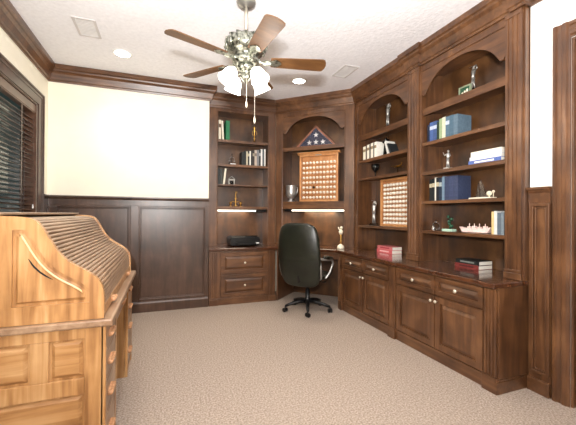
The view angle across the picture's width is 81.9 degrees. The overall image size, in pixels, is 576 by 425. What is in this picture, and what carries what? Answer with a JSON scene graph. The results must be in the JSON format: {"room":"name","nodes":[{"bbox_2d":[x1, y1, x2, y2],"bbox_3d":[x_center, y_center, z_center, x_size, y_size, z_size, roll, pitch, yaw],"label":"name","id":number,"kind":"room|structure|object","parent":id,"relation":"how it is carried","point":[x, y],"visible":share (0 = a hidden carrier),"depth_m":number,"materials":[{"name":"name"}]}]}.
{"room":"home office","nodes":[
{"label":"home office","id":0,"kind":"room"},
{"bbox_2d":[0,27,47,193],"bbox_3d":[-1.768,-0.237,0.902,0.150,2.960,6.430,0,0,-21],"label":"wall","id":1,"kind":"structure","parent":0,"point":[9,49],"depth_m":3.30,"materials":[{"name":"beige paint"}]},
{"bbox_2d":[0,53,44,211],"bbox_3d":[-2.409,-0.443,2.667,0.182,1.680,2.045,0,0,-21],"label":"window","id":2,"kind":"structure","parent":1,"relation":"in","point":[7,69],"depth_m":3.37,"materials":[{"name":"brown wood"}]},
{"bbox_2d":[0,76,35,211],"bbox_3d":[-2.386,-0.445,2.676,0.067,1.380,1.741,0,0,-21],"label":"window blind","id":3,"kind":"object","parent":2,"relation":"attached to","point":[7,89],"visible":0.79,"depth_m":3.12,"materials":[{"name":"brown wood"}]},
{"bbox_2d":[44,204,48,211],"bbox_3d":[-2.744,0.576,3.742,0.030,1.346,0.196,0,0,-21],"label":"trim","id":4,"kind":"structure","parent":1,"relation":"attached to","point":[46,207],"depth_m":3.77,"materials":[{"name":"brown wood"}]},
{"bbox_2d":[0,0,216,103],"bbox_3d":[-0.831,-1.615,1.390,1.926,0.188,6.420,0,0,-21],"label":"trim","id":5,"kind":"structure","parent":1,"relation":"attached to","point":[12,23],"depth_m":3.93,"materials":[{"name":"brown wood"}]},
{"bbox_2d":[47,81,276,290],"bbox_3d":[-0.957,-0.214,4.885,4.166,2.960,0.660,0,0,-21],"label":"wall","id":6,"kind":"structure","parent":0,"point":[102,141],"depth_m":4.13,"materials":[{"name":"beige paint"}]},
{"bbox_2d":[44,194,208,205],"bbox_3d":[-1.894,-0.142,4.064,1.836,0.107,0.220,0,0,-21],"label":"trim","id":7,"kind":"structure","parent":6,"relation":"attached to","point":[48,199],"depth_m":4.10,"materials":[{"name":"brown wood"}]},
{"bbox_2d":[47,204,208,301],"bbox_3d":[-1.931,0.523,4.147,1.834,1.226,0.035,0,0,-21],"label":"wainscoting","id":8,"kind":"structure","parent":6,"relation":"attached to","point":[167,246],"depth_m":4.26,"materials":[{"name":"brown wood"}]},
{"bbox_2d":[132,296,207,313],"bbox_3d":[-1.933,1.189,4.139,1.834,0.135,0.022,0,0,-21],"label":"baseboard","id":9,"kind":"structure","parent":6,"relation":"attached to","point":[152,306],"depth_m":4.28,"materials":[{"name":"brown wood"}]},
{"bbox_2d":[9,0,482,99],"bbox_3d":[0.090,-1.751,1.933,4.400,0.100,7.050,0,0,-21],"label":"ceiling","id":10,"kind":"structure","parent":0,"point":[368,35],"depth_m":3.13,"materials":[{"name":"white paint"}]},
{"bbox_2d":[71,16,101,38],"bbox_3d":[-1.857,-1.704,3.067,0.190,0.008,0.330,0,0,-21],"label":"ceiling vent","id":11,"kind":"object","parent":10,"relation":"in","point":[96,34],"visible":1,"depth_m":3.06,"materials":[{"name":"metal"}]},
{"bbox_2d":[112,49,132,57],"bbox_3d":[-1.775,-1.702,3.559,0.200,0.006,0.200,0,0,-21],"label":"recessed light","id":12,"kind":"object","parent":10,"relation":"in","point":[121,53],"visible":1,"depth_m":3.55,"materials":[{"name":"white plastic"}]},
{"bbox_2d":[164,0,325,123],"bbox_3d":[-0.312,-1.210,2.622,1.244,0.979,1.218,0,0,-21],"label":"ceiling fan","id":13,"kind":"object","parent":10,"relation":"hanging from","point":[245,48],"visible":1,"depth_m":2.58,"materials":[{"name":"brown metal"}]},
{"bbox_2d":[291,78,306,83],"bbox_3d":[0.141,-1.686,4.263,0.200,0.006,0.200,0,0,-21],"label":"recessed light","id":14,"kind":"object","parent":10,"relation":"in","point":[295,80],"visible":1,"depth_m":4.26,"materials":[{"name":"white plastic"}]},
{"bbox_2d":[332,64,359,77],"bbox_3d":[0.684,-1.683,3.966,0.190,0.008,0.330,0,0,-21],"label":"ceiling vent","id":15,"kind":"object","parent":10,"relation":"in","point":[345,67],"visible":1,"depth_m":3.96,"materials":[{"name":"metal"}]},
{"bbox_2d":[116,291,575,424],"bbox_3d":[0.071,1.299,1.919,4.400,0.080,7.050,0,0,-21],"label":"floor","id":16,"kind":"structure","parent":0,"point":[254,363],"depth_m":2.52,"materials":[{"name":"carpet"}]},
{"bbox_2d":[0,212,135,424],"bbox_3d":[-1.461,0.625,2.062,0.842,1.250,1.410,0,0,-21],"label":"desk","id":17,"kind":"object","parent":16,"relation":"on","point":[66,286],"visible":1,"depth_m":1.50,"materials":[{"name":"brown wood"}]},
{"bbox_2d":[208,249,275,306],"bbox_3d":[-0.709,0.898,4.865,0.951,0.739,0.588,0,0,-21],"label":"base cabinet","id":18,"kind":"object","parent":16,"relation":"on","point":[243,276],"visible":0.95,"depth_m":4.61,"materials":[{"name":"brown wood"}]},
{"bbox_2d":[278,223,333,317],"bbox_3d":[0.252,0.700,4.305,0.665,1.139,0.664,0,0,20],"label":"office chair","id":19,"kind":"object","parent":16,"relation":"on","point":[300,258],"visible":1,"depth_m":4.05,"materials":[{"name":"black leather"}]},
{"bbox_2d":[276,249,339,300],"bbox_3d":[0.386,0.905,4.891,0.940,0.739,0.616,0,0,24],"label":"desk","id":20,"kind":"object","parent":16,"relation":"on","point":[331,287],"visible":0.34,"depth_m":5.06,"materials":[{"name":"brown wood"}]},
{"bbox_2d":[338,253,389,333],"bbox_3d":[1.109,0.906,4.004,0.608,0.739,1.029,0,0,-21],"label":"base cabinet","id":21,"kind":"object","parent":16,"relation":"on","point":[364,283],"visible":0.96,"depth_m":3.82,"materials":[{"name":"brown wood"}]},
{"bbox_2d":[387,265,528,395],"bbox_3d":[1.500,0.904,2.961,0.608,0.739,1.200,0,0,-21],"label":"base cabinet","id":22,"kind":"object","parent":16,"relation":"on","point":[480,333],"visible":0.94,"depth_m":2.55,"materials":[{"name":"brown wood"}]},
{"bbox_2d":[208,244,528,288],"bbox_3d":[0.378,0.513,3.752,2.200,0.034,3.467,0,0,-21],"label":"countertop","id":23,"kind":"structure","parent":22,"relation":"on","point":[491,278],"depth_m":3.13,"materials":[{"name":"brown wood"}]},
{"bbox_2d":[208,107,275,246],"bbox_3d":[-0.720,-0.597,5.025,1.019,2.180,0.307,0,0,-21],"label":"bookcase","id":24,"kind":"object","parent":23,"relation":"on","point":[254,186],"visible":0.8,"depth_m":5.08,"materials":[{"name":"brown wood"}]},
{"bbox_2d":[218,168,219,183],"bbox_3d":[-1.034,-0.527,4.905,0.030,0.230,0.170,0,0,-21],"label":"book","id":25,"kind":"object","parent":24,"relation":"on","point":[218,168],"visible":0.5,"depth_m":4.83,"materials":[{"name":"fabric"}]},
{"bbox_2d":[218,120,220,138],"bbox_3d":[-1.026,-1.205,4.925,0.034,0.290,0.201,0,0,-21],"label":"book","id":26,"kind":"object","parent":24,"relation":"on","point":[219,121],"visible":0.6,"depth_m":4.83,"materials":[{"name":"paper"}]},
{"bbox_2d":[220,169,221,183],"bbox_3d":[-1.002,-0.524,4.917,0.028,0.225,0.170,0,0,-21],"label":"book","id":27,"kind":"object","parent":24,"relation":"on","point":[220,169],"visible":0.66,"depth_m":4.84,"materials":[{"name":"paper"}]},
{"bbox_2d":[221,121,223,138],"bbox_3d":[-0.988,-1.200,4.940,0.041,0.281,0.200,0,0,-21],"label":"book","id":28,"kind":"object","parent":24,"relation":"on","point":[222,129],"visible":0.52,"depth_m":4.85,"materials":[{"name":"paper"}]},
{"bbox_2d":[222,168,226,183],"bbox_3d":[-0.954,-0.529,4.935,0.054,0.236,0.170,0,0,-21],"label":"book","id":29,"kind":"object","parent":24,"relation":"on","point":[225,169],"visible":0.75,"depth_m":4.86,"materials":[{"name":"paper"}]},
{"bbox_2d":[224,120,229,139],"bbox_3d":[-0.919,-1.204,4.966,0.056,0.290,0.200,0,0,-21],"label":"book","id":30,"kind":"object","parent":24,"relation":"on","point":[227,123],"visible":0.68,"depth_m":4.88,"materials":[{"name":"paper"}]},
{"bbox_2d":[228,176,234,184],"bbox_3d":[-0.839,-0.475,4.930,0.100,0.130,0.040,0,0,-21],"label":"ornament","id":31,"kind":"object","parent":24,"relation":"on","point":[232,181],"visible":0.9,"depth_m":4.92,"materials":[{"name":"grey metal"}]},
{"bbox_2d":[229,191,241,205],"bbox_3d":[-0.781,-0.203,4.951,0.200,0.227,0.070,0,0,-21],"label":"candelabra","id":32,"kind":"object","parent":24,"relation":"on","point":[235,198],"visible":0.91,"depth_m":4.94,"materials":[{"name":"gold metal"}]},
{"bbox_2d":[239,152,243,164],"bbox_3d":[-0.702,-0.805,5.031,0.036,0.200,0.170,0,0,-21],"label":"book","id":33,"kind":"object","parent":24,"relation":"on","point":[241,155],"visible":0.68,"depth_m":4.96,"materials":[{"name":"paper"}]},
{"bbox_2d":[218,209,265,211],"bbox_3d":[-0.684,-0.029,4.958,0.730,0.038,0.054,0,0,-21],"label":"light","id":34,"kind":"object","parent":24,"relation":"attached to","point":[250,210],"visible":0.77,"depth_m":4.95,"materials":[{"name":"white plastic"}]},
{"bbox_2d":[218,210,255,211],"bbox_3d":[-0.759,-0.026,4.930,0.570,0.020,0.045,0,0,-21],"label":"diffuser","id":35,"kind":"object","parent":34,"relation":"attached to","point":[218,210],"depth_m":4.92,"materials":[{"name":"beige plastic"}]},
{"bbox_2d":[252,150,254,164],"bbox_3d":[-0.549,-0.821,5.087,0.030,0.235,0.171,0,0,-21],"label":"book","id":36,"kind":"object","parent":24,"relation":"on","point":[253,160],"visible":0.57,"depth_m":5.01,"materials":[{"name":"paper"}]},
{"bbox_2d":[252,127,256,141],"bbox_3d":[-0.513,-1.181,5.075,0.100,0.252,0.100,0,0,-21],"label":"candlestick","id":37,"kind":"object","parent":24,"relation":"on","point":[254,128],"visible":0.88,"depth_m":5.07,"materials":[{"name":"gold metal"}]},
{"bbox_2d":[254,150,256,165],"bbox_3d":[-0.518,-0.824,5.099,0.034,0.240,0.171,0,0,-21],"label":"book","id":38,"kind":"object","parent":24,"relation":"on","point":[255,162],"visible":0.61,"depth_m":5.02,"materials":[{"name":"paper"}]},
{"bbox_2d":[257,150,258,165],"bbox_3d":[-0.485,-0.826,5.112,0.034,0.245,0.170,0,0,-21],"label":"book","id":39,"kind":"object","parent":24,"relation":"on","point":[257,150],"visible":0.43,"depth_m":5.03,"materials":[{"name":"paper"}]},
{"bbox_2d":[259,150,260,165],"bbox_3d":[-0.456,-0.828,5.122,0.026,0.250,0.171,0,0,-21],"label":"book","id":40,"kind":"object","parent":24,"relation":"on","point":[259,150],"visible":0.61,"depth_m":5.04,"materials":[{"name":"paper"}]},
{"bbox_2d":[262,149,263,165],"bbox_3d":[-0.407,-0.834,5.141,0.026,0.262,0.170,0,0,-21],"label":"book","id":41,"kind":"object","parent":24,"relation":"on","point":[262,149],"visible":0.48,"depth_m":5.06,"materials":[{"name":"paper"}]},
{"bbox_2d":[264,149,265,165],"bbox_3d":[-0.384,-0.834,5.150,0.022,0.264,0.170,0,0,-21],"label":"book","id":42,"kind":"object","parent":24,"relation":"on","point":[264,149],"visible":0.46,"depth_m":5.07,"materials":[{"name":"paper"}]},
{"bbox_2d":[227,235,259,245],"bbox_3d":[-0.656,0.418,4.954,0.450,0.150,0.360,0,0,-22],"label":"printer","id":43,"kind":"object","parent":23,"relation":"on","point":[233,240],"visible":1,"depth_m":4.87,"materials":[{"name":"black plastic"}]},
{"bbox_2d":[275,104,354,248],"bbox_3d":[0.435,-0.589,4.978,1.207,2.180,0.367,0,0,24],"label":"bookcase","id":44,"kind":"object","parent":23,"relation":"on","point":[337,122],"visible":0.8,"depth_m":5.02,"materials":[{"name":"brown wood"}]},
{"bbox_2d":[286,185,297,201],"bbox_3d":[0.049,-0.289,5.100,0.170,0.250,0.170,0,0,-17],"label":"cup","id":45,"kind":"object","parent":44,"relation":"on","point":[291,193],"visible":0.97,"depth_m":5.04,"materials":[{"name":"grey metal"}]},
{"bbox_2d":[284,209,343,211],"bbox_3d":[0.376,-0.033,4.881,0.926,0.038,0.054,0,0,24],"label":"light","id":46,"kind":"object","parent":44,"relation":"attached to","point":[286,210],"visible":0.82,"depth_m":4.86,"materials":[{"name":"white plastic"}]},
{"bbox_2d":[292,210,343,210],"bbox_3d":[0.430,-0.029,4.856,0.800,0.020,0.045,0,0,24],"label":"diffuser","id":47,"kind":"object","parent":46,"relation":"attached to","point":[292,210],"depth_m":4.83,"materials":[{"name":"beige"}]},
{"bbox_2d":[297,126,335,146],"bbox_3d":[0.426,-1.130,4.952,0.648,0.317,0.090,0,0,24],"label":"case","id":48,"kind":"object","parent":44,"relation":"on","point":[316,136],"visible":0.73,"depth_m":4.92,"materials":[{"name":"blue fabric"}]},
{"bbox_2d":[297,150,340,200],"bbox_3d":[0.454,-0.530,4.916,0.660,0.737,0.093,0,0,24],"label":"display case","id":49,"kind":"object","parent":44,"relation":"on","point":[328,155],"visible":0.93,"depth_m":4.93,"materials":[{"name":"brown wood"}]},
{"bbox_2d":[337,226,343,248],"bbox_3d":[0.726,0.345,4.565,0.100,0.312,0.100,0,0,14],"label":"figurine","id":50,"kind":"object","parent":23,"relation":"on","point":[340,246],"visible":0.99,"depth_m":4.55,"materials":[{"name":"beige plastic"}]},
{"bbox_2d":[354,74,407,253],"bbox_3d":[1.241,-0.588,4.113,0.307,2.180,1.079,0,0,-21],"label":"bookcase","id":51,"kind":"object","parent":23,"relation":"on","point":[370,112],"visible":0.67,"depth_m":4.40,"materials":[{"name":"brown wood"}]},
{"bbox_2d":[363,146,365,159],"bbox_3d":[1.090,-0.785,4.459,0.151,0.185,0.058,0,0,-21],"label":"book","id":52,"kind":"object","parent":51,"relation":"on","point":[364,148],"visible":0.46,"depth_m":4.43,"materials":[{"name":"paper"}]},
{"bbox_2d":[371,143,372,157],"bbox_3d":[1.150,-0.793,4.298,0.151,0.200,0.055,0,0,-21],"label":"book","id":53,"kind":"object","parent":51,"relation":"on","point":[371,143],"visible":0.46,"depth_m":4.27,"materials":[{"name":"paper"}]},
{"bbox_2d":[369,200,378,225],"bbox_3d":[1.114,0.004,4.306,0.080,0.330,0.139,0,0,-21],"label":"statuette","id":54,"kind":"object","parent":51,"relation":"on","point":[373,223],"visible":1,"depth_m":4.28,"materials":[{"name":"silver metal"}]},
{"bbox_2d":[371,164,379,175],"bbox_3d":[1.137,-0.539,4.315,0.110,0.172,0.110,0,0,-21],"label":"goblet","id":55,"kind":"object","parent":51,"relation":"on","point":[375,167],"visible":0.8,"depth_m":4.28,"materials":[{"name":"black metal"}]},
{"bbox_2d":[374,142,383,156],"bbox_3d":[1.176,-0.793,4.229,0.151,0.200,0.045,0,0,-21],"label":"book","id":56,"kind":"object","parent":51,"relation":"on","point":[378,146],"visible":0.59,"depth_m":4.20,"materials":[{"name":"paper"}]},
{"bbox_2d":[382,135,388,154],"bbox_3d":[1.215,-0.819,4.096,0.092,0.250,0.101,0,0,-21],"label":"bookend","id":57,"kind":"object","parent":51,"relation":"on","point":[386,138],"visible":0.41,"depth_m":4.08,"materials":[{"name":"silver metal"}]},
{"bbox_2d":[384,103,390,126],"bbox_3d":[1.228,-1.186,4.085,0.080,0.319,0.132,0,0,-21],"label":"statuette","id":58,"kind":"object","parent":51,"relation":"on","point":[388,105],"visible":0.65,"depth_m":4.07,"materials":[{"name":"grey metal"}]},
{"bbox_2d":[384,141,394,153],"bbox_3d":[1.246,-0.779,4.015,0.130,0.170,0.086,0,0,-21],"label":"book","id":59,"kind":"object","parent":51,"relation":"on","point":[385,142],"visible":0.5,"depth_m":4.01,"materials":[{"name":"paper"}]},
{"bbox_2d":[387,143,398,152],"bbox_3d":[1.261,-0.761,3.974,0.130,0.135,0.079,0,0,-21],"label":"book","id":60,"kind":"object","parent":51,"relation":"on","point":[392,147],"visible":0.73,"depth_m":3.97,"materials":[{"name":"paper"}]},
{"bbox_2d":[380,176,406,226],"bbox_3d":[1.303,-0.124,4.013,0.065,0.585,0.530,0,0,-21],"label":"display case","id":61,"kind":"object","parent":51,"relation":"on","point":[404,178],"visible":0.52,"depth_m":4.07,"materials":[{"name":"brown wood"}]},
{"bbox_2d":[377,248,401,253],"bbox_3d":[1.267,0.482,4.159,0.151,0.042,0.300,0,0,-21],"label":"book","id":62,"kind":"object","parent":23,"relation":"on","point":[378,249],"visible":0.87,"depth_m":4.05,"materials":[{"name":"paper"}]},
{"bbox_2d":[377,245,401,250],"bbox_3d":[1.272,0.440,4.158,0.149,0.040,0.295,0,0,-21],"label":"book","id":63,"kind":"object","parent":62,"relation":"on","point":[386,247],"visible":1,"depth_m":4.09,"materials":[{"name":"paper"}]},
{"bbox_2d":[406,5,530,280],"bbox_3d":[1.634,-0.591,3.030,0.332,2.180,1.222,0,0,-21],"label":"bookcase","id":64,"kind":"object","parent":23,"relation":"on","point":[498,106],"visible":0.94,"depth_m":3.01,"materials":[{"name":"brown wood"}]},
{"bbox_2d":[427,125,429,141],"bbox_3d":[1.494,-0.798,3.397,0.140,0.185,0.030,0,0,-21],"label":"book","id":65,"kind":"object","parent":64,"relation":"on","point":[428,126],"visible":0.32,"depth_m":3.37,"materials":[{"name":"paper"}]},
{"bbox_2d":[429,180,431,200],"bbox_3d":[1.510,-0.223,3.368,0.161,0.215,0.034,0,0,-21],"label":"book","id":66,"kind":"object","parent":64,"relation":"on","point":[430,181],"visible":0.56,"depth_m":3.34,"materials":[{"name":"paper"}]},
{"bbox_2d":[430,122,432,140],"bbox_3d":[1.516,-0.805,3.364,0.161,0.200,0.045,0,0,-21],"label":"book","id":67,"kind":"object","parent":64,"relation":"on","point":[431,123],"visible":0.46,"depth_m":3.33,"materials":[{"name":"paper"}]},
{"bbox_2d":[432,179,434,200],"bbox_3d":[1.523,-0.225,3.335,0.161,0.220,0.034,0,0,-21],"label":"book","id":68,"kind":"object","parent":64,"relation":"on","point":[433,180],"visible":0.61,"depth_m":3.30,"materials":[{"name":"paper"}]},
{"bbox_2d":[433,121,438,139],"bbox_3d":[1.533,-0.805,3.321,0.161,0.200,0.045,0,0,-21],"label":"book","id":69,"kind":"object","parent":64,"relation":"on","point":[434,122],"visible":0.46,"depth_m":3.29,"materials":[{"name":"paper"}]},
{"bbox_2d":[432,220,439,229],"bbox_3d":[1.499,0.130,3.363,0.078,0.100,0.076,0,0,-21],"label":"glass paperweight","id":70,"kind":"object","parent":64,"relation":"on","point":[435,226],"visible":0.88,"depth_m":3.34,"materials":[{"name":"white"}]},
{"bbox_2d":[436,178,438,200],"bbox_3d":[1.542,-0.228,3.284,0.161,0.225,0.036,0,0,-21],"label":"book","id":71,"kind":"object","parent":64,"relation":"on","point":[437,179],"visible":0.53,"depth_m":3.26,"materials":[{"name":"paper"}]},
{"bbox_2d":[437,122,438,138],"bbox_3d":[1.537,-0.798,3.282,0.140,0.185,0.028,0,0,-21],"label":"book","id":72,"kind":"object","parent":64,"relation":"on","point":[437,122],"visible":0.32,"depth_m":3.26,"materials":[{"name":"paper"}]},
{"bbox_2d":[439,178,441,199],"bbox_3d":[1.554,-0.226,3.250,0.161,0.220,0.034,0,0,-21],"label":"book","id":73,"kind":"object","parent":64,"relation":"on","point":[440,179],"visible":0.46,"depth_m":3.22,"materials":[{"name":"paper"}]},
{"bbox_2d":[439,118,441,138],"bbox_3d":[1.558,-0.808,3.254,0.160,0.205,0.035,0,0,-21],"label":"book","id":74,"kind":"object","parent":64,"relation":"on","point":[440,120],"visible":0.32,"depth_m":3.23,"materials":[{"name":"paper"}]},
{"bbox_2d":[442,117,445,137],"bbox_3d":[1.572,-0.811,3.218,0.160,0.210,0.040,0,0,-21],"label":"book","id":75,"kind":"object","parent":64,"relation":"on","point":[443,118],"visible":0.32,"depth_m":3.19,"materials":[{"name":"paper"}]},
{"bbox_2d":[442,176,446,199],"bbox_3d":[1.567,-0.231,3.219,0.160,0.230,0.030,0,0,-21],"label":"book","id":76,"kind":"object","parent":64,"relation":"on","point":[443,177],"visible":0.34,"depth_m":3.19,"materials":[{"name":"paper"}]},
{"bbox_2d":[444,176,448,199],"bbox_3d":[1.581,-0.228,3.180,0.160,0.225,0.050,0,0,-21],"label":"book","id":77,"kind":"object","parent":64,"relation":"on","point":[446,194],"visible":0.36,"depth_m":3.15,"materials":[{"name":"paper"}]},
{"bbox_2d":[445,116,448,136],"bbox_3d":[1.591,-0.808,3.178,0.171,0.205,0.045,0,0,-21],"label":"book","id":78,"kind":"object","parent":64,"relation":"on","point":[447,117],"visible":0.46,"depth_m":3.15,"materials":[{"name":"paper"}]},
{"bbox_2d":[443,150,451,168],"bbox_3d":[1.548,-0.509,3.219,0.061,0.196,0.087,0,0,-21],"label":"statuette","id":79,"kind":"object","parent":64,"relation":"on","point":[447,155],"visible":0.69,"depth_m":3.21,"materials":[{"name":"silver metal"}]},
{"bbox_2d":[442,215,455,231],"bbox_3d":[1.539,0.102,3.172,0.060,0.154,0.120,0,0,-21],"label":"ornament","id":80,"kind":"object","parent":64,"relation":"on","point":[447,216],"visible":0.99,"depth_m":3.15,"materials":[{"name":"green glass"}]},
{"bbox_2d":[449,176,452,199],"bbox_3d":[1.599,-0.228,3.132,0.160,0.225,0.050,0,0,-21],"label":"book","id":81,"kind":"object","parent":64,"relation":"on","point":[450,177],"visible":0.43,"depth_m":3.10,"materials":[{"name":"paper"}]},
{"bbox_2d":[449,114,453,135],"bbox_3d":[1.608,-0.808,3.135,0.170,0.205,0.045,0,0,-21],"label":"book","id":82,"kind":"object","parent":64,"relation":"on","point":[451,117],"visible":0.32,"depth_m":3.10,"materials":[{"name":"paper"}]},
{"bbox_2d":[453,175,470,199],"bbox_3d":[1.617,-0.228,3.083,0.160,0.225,0.050,0,0,-21],"label":"book","id":83,"kind":"object","parent":64,"relation":"on","point":[461,183],"visible":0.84,"depth_m":3.06,"materials":[{"name":"paper"}]},
{"bbox_2d":[453,114,470,134],"bbox_3d":[1.625,-0.806,3.091,0.170,0.200,0.045,0,0,-21],"label":"book","id":84,"kind":"object","parent":64,"relation":"on","point":[462,123],"visible":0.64,"depth_m":3.07,"materials":[{"name":"paper"}]},
{"bbox_2d":[459,83,471,94],"bbox_3d":[1.633,-1.110,3.060,0.020,0.115,0.130,0,0,-21],"label":"picture frame","id":85,"kind":"object","parent":64,"relation":"on","point":[468,87],"visible":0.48,"depth_m":3.05,"materials":[{"name":"green"}]},
{"bbox_2d":[469,65,477,88],"bbox_3d":[1.711,-1.207,3.069,0.056,0.309,0.102,0,0,-21],"label":"statuette","id":86,"kind":"object","parent":64,"relation":"on","point":[473,71],"visible":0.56,"depth_m":3.05,"materials":[{"name":"grey metal"}]},
{"bbox_2d":[460,223,490,232],"bbox_3d":[1.641,0.136,2.898,0.044,0.078,0.313,0,0,-21],"label":"model ship","id":87,"kind":"object","parent":64,"relation":"on","point":[475,229],"visible":0.97,"depth_m":2.87,"materials":[{"name":"pink plastic"}]},
{"bbox_2d":[469,179,496,198],"bbox_3d":[1.678,-0.203,2.864,0.080,0.174,0.212,0,0,-21],"label":"figurine","id":88,"kind":"object","parent":64,"relation":"on","point":[481,193],"visible":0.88,"depth_m":2.86,"materials":[{"name":"beige plastic"}]},
{"bbox_2d":[468,156,504,164],"bbox_3d":[1.725,-0.428,2.800,0.201,0.034,0.300,0,0,-21],"label":"book","id":89,"kind":"object","parent":64,"relation":"on","point":[498,157],"visible":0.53,"depth_m":2.74,"materials":[{"name":"paper"}]},
{"bbox_2d":[470,152,504,160],"bbox_3d":[1.728,-0.461,2.793,0.200,0.030,0.290,0,0,-21],"label":"book","id":90,"kind":"object","parent":89,"relation":"on","point":[499,153],"visible":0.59,"depth_m":2.73,"materials":[{"name":"paper"}]},
{"bbox_2d":[471,147,504,156],"bbox_3d":[1.731,-0.498,2.787,0.200,0.042,0.280,0,0,-21],"label":"book","id":91,"kind":"object","parent":90,"relation":"on","point":[498,149],"visible":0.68,"depth_m":2.73,"materials":[{"name":"paper"}]},
{"bbox_2d":[491,212,493,233],"bbox_3d":[1.735,0.086,2.733,0.140,0.185,0.020,0,0,-21],"label":"book","id":92,"kind":"object","parent":64,"relation":"on","point":[492,220],"visible":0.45,"depth_m":2.71,"materials":[{"name":"paper"}]},
{"bbox_2d":[497,213,500,234],"bbox_3d":[1.754,0.091,2.683,0.140,0.175,0.028,0,0,-21],"label":"book","id":93,"kind":"object","parent":64,"relation":"on","point":[498,214],"visible":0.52,"depth_m":2.66,"materials":[{"name":"paper"}]},
{"bbox_2d":[494,211,504,234],"bbox_3d":[1.744,0.083,2.710,0.140,0.190,0.026,0,0,-21],"label":"book","id":94,"kind":"object","parent":64,"relation":"on","point":[495,212],"visible":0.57,"depth_m":2.69,"materials":[{"name":"paper"}]},
{"bbox_2d":[501,212,504,234],"bbox_3d":[1.764,0.088,2.655,0.140,0.180,0.026,0,0,-21],"label":"book","id":95,"kind":"object","parent":64,"relation":"on","point":[502,213],"visible":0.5,"depth_m":2.63,"materials":[{"name":"paper"}]},
{"bbox_2d":[455,262,491,269],"bbox_3d":[1.684,0.482,3.017,0.171,0.036,0.250,0,0,-21],"label":"book","id":96,"kind":"object","parent":23,"relation":"on","point":[486,267],"visible":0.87,"depth_m":2.93,"materials":[{"name":"paper"}]},
{"bbox_2d":[456,257,491,265],"bbox_3d":[1.687,0.445,3.016,0.166,0.036,0.245,0,0,-21],"label":"book","id":97,"kind":"object","parent":96,"relation":"on","point":[473,261],"visible":1,"depth_m":2.95,"materials":[{"name":"paper"}]},
{"bbox_2d":[530,0,575,186],"bbox_3d":[1.938,-0.206,2.527,0.400,2.960,6.870,0,0,-21],"label":"wall","id":98,"kind":"structure","parent":0,"point":[546,14],"depth_m":2.34,"materials":[{"name":"white paint"}]},
{"bbox_2d":[209,0,542,113],"bbox_3d":[1.484,-1.595,2.485,1.592,0.188,6.713,1,0,-37],"label":"trim","id":99,"kind":"structure","parent":98,"relation":"attached to","point":[486,13],"depth_m":3.60,"materials":[{"name":"brown wood"}]},
{"bbox_2d":[527,375,549,398],"bbox_3d":[1.759,1.222,2.334,0.020,0.100,0.148,0,0,-21],"label":"baseboard","id":100,"kind":"structure","parent":98,"relation":"attached to","point":[538,386],"depth_m":2.32,"materials":[{"name":"brown wood"}]},
{"bbox_2d":[526,186,551,202],"bbox_3d":[1.770,-0.126,2.343,0.042,0.107,0.145,0,0,-21],"label":"trim","id":101,"kind":"structure","parent":98,"relation":"attached to","point":[535,194],"depth_m":2.33,"materials":[{"name":"brown wood"}]},
{"bbox_2d":[528,202,551,398],"bbox_3d":[1.770,0.599,2.339,0.031,1.346,0.148,0,0,-21],"label":"trim","id":102,"kind":"structure","parent":98,"relation":"attached to","point":[540,213],"depth_m":2.33,"materials":[{"name":"brown wood"}]},
{"bbox_2d":[551,18,575,406],"bbox_3d":[1.993,0.006,1.765,0.028,2.530,1.081,0,0,-21],"label":"trim","id":103,"kind":"structure","parent":98,"relation":"attached to","point":[562,35],"depth_m":2.21,"materials":[{"name":"brown wood"}]},
{"bbox_2d":[571,36,575,407],"bbox_3d":[2.062,0.062,1.790,0.118,2.419,0.863,0,0,-21],"label":"trim","id":104,"kind":"structure","parent":98,"relation":"attached to","point":[573,156],"depth_m":2.16,"materials":[{"name":"brown wood"}]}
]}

